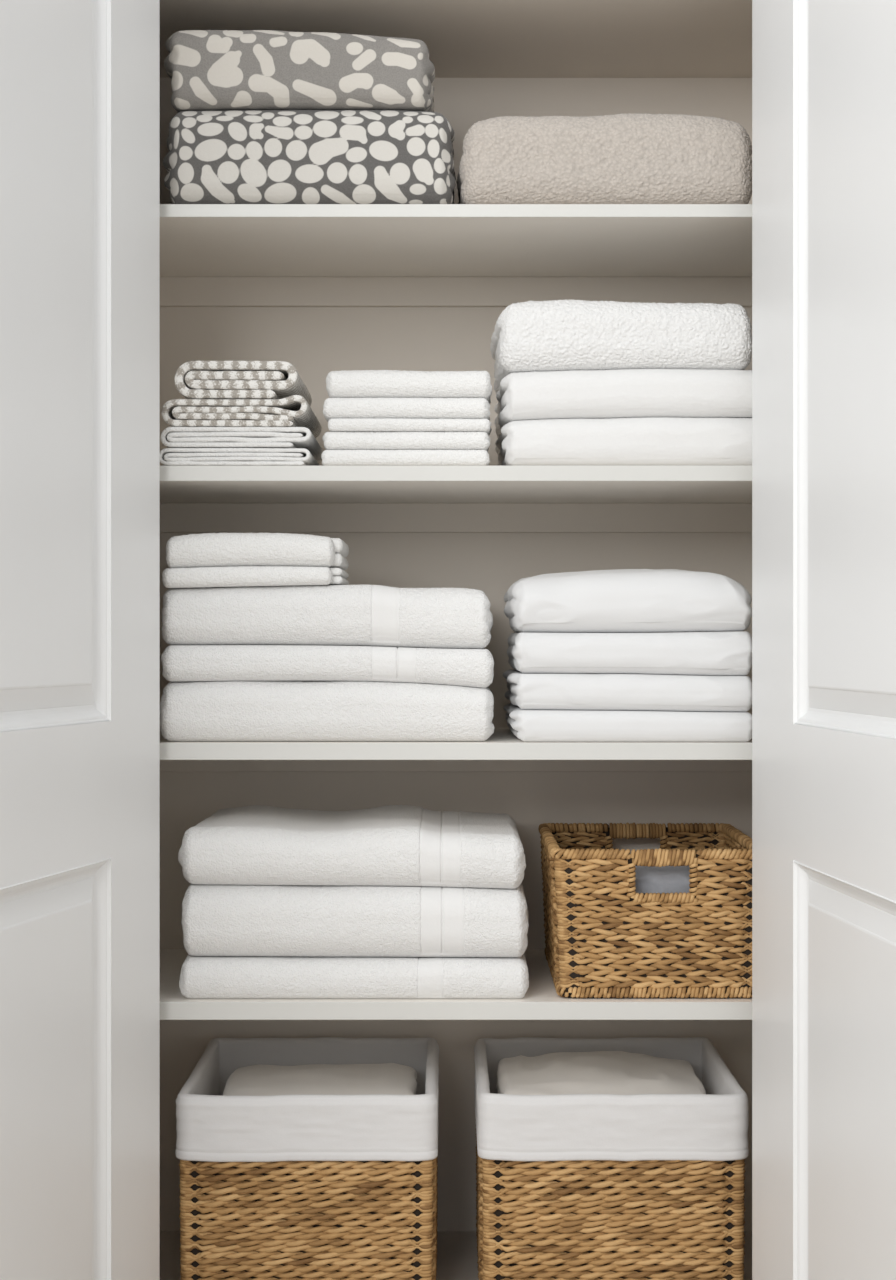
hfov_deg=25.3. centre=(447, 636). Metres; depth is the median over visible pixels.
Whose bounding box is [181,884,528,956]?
bath towel
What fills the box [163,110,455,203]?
folded blanket
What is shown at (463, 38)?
ceiling
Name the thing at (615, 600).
sheet
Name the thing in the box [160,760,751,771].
trim
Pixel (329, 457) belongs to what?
washcloth
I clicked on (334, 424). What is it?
washcloth
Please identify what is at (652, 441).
folded blanket
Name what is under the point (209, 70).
folded blanket
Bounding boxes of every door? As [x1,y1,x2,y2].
[0,0,159,1279]
[752,0,895,1279]
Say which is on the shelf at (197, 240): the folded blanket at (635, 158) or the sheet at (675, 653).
the folded blanket at (635, 158)
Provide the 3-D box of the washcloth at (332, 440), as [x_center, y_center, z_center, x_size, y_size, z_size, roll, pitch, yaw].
[-0.042,-0.197,2.089,0.172,0.018,0.171,0,0,0]
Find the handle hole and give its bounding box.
[635,866,689,892]
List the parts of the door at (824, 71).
panel, panel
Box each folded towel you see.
[160,448,319,465]
[161,395,321,437]
[161,427,323,461]
[174,360,311,405]
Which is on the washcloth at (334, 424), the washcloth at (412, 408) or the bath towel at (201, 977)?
the washcloth at (412, 408)
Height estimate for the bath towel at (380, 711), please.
0.061 m
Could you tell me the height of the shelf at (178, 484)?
0.016 m
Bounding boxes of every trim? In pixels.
[160,277,751,306]
[160,503,751,532]
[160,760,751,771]
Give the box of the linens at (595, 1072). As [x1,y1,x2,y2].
[496,1051,705,1094]
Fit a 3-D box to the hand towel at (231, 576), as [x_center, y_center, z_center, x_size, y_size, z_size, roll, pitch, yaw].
[-0.197,-0.060,2.084,0.182,0.022,0.161,0,0,0]
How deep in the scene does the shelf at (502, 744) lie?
2.00 m
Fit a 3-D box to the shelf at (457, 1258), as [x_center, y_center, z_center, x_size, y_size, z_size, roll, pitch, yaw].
[0.010,0.697,2.170,0.860,0.004,0.339,0,0,0]
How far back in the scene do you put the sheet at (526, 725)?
2.00 m
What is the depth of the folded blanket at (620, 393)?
2.01 m
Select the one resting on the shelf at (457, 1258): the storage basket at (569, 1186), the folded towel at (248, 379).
the storage basket at (569, 1186)
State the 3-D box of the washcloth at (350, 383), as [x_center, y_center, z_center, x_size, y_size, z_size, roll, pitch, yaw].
[-0.039,-0.255,2.089,0.170,0.029,0.171,0,0,0]
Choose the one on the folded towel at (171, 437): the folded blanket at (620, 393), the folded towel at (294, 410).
the folded towel at (294, 410)
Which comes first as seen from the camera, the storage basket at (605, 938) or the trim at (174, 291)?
the storage basket at (605, 938)
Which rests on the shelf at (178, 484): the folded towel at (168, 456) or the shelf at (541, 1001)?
the folded towel at (168, 456)
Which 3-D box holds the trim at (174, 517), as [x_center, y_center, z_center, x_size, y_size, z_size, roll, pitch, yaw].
[0.010,-0.139,2.335,0.860,0.034,0.008,0,0,0]
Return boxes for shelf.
[160,204,751,276]
[160,466,751,502]
[160,728,751,759]
[160,949,751,1019]
[160,1231,751,1279]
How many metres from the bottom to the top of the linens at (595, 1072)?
0.212 m
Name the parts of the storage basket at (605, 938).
handle, handle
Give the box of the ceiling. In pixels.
[160,0,751,77]
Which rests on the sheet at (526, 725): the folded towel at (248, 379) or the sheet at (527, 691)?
the sheet at (527, 691)
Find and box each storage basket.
[176,1037,438,1279]
[474,1037,748,1279]
[538,823,751,997]
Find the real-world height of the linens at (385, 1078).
0.198 m
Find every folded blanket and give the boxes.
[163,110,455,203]
[164,30,434,112]
[457,113,751,203]
[490,299,751,392]
[494,369,751,437]
[495,417,751,465]
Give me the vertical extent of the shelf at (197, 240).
0.013 m
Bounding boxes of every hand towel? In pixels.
[162,566,348,588]
[166,533,348,569]
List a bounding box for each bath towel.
[160,681,493,741]
[161,585,492,648]
[161,645,493,687]
[178,805,525,888]
[179,953,528,998]
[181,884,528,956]
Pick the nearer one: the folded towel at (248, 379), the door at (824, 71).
the door at (824, 71)
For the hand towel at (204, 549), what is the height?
0.036 m
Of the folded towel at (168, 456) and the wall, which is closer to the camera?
the folded towel at (168, 456)
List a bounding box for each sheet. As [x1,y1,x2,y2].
[503,670,751,711]
[504,569,751,632]
[504,703,751,741]
[507,631,751,675]
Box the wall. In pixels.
[160,78,751,1230]
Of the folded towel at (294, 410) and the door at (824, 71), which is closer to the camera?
the door at (824, 71)
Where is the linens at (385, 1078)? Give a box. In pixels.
[223,1063,416,1095]
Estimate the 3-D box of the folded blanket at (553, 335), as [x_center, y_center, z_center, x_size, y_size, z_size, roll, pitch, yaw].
[0.178,-0.305,2.144,0.264,0.074,0.283,0,0,0]
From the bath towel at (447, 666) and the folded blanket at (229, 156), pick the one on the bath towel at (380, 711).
the bath towel at (447, 666)
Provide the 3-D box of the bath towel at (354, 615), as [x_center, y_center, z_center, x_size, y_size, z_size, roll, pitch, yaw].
[-0.123,-0.021,2.147,0.342,0.065,0.287,0,0,0]
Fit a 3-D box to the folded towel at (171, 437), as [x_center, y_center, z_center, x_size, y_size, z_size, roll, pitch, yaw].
[-0.213,-0.201,2.119,0.152,0.021,0.231,0,0,0]
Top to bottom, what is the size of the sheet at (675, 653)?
0.045 m
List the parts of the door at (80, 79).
panel, panel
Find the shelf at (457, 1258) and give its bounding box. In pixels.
[160,1231,751,1279]
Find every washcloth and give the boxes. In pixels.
[321,450,489,465]
[322,432,489,451]
[323,398,489,421]
[326,370,491,403]
[328,418,491,434]
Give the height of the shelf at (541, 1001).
0.018 m
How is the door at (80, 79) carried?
in the wall
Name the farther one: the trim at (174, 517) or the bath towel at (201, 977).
the trim at (174, 517)
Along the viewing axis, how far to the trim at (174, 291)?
2.33 m
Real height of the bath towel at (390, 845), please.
0.066 m
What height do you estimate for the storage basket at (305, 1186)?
0.233 m
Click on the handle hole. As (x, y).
(667, 879)

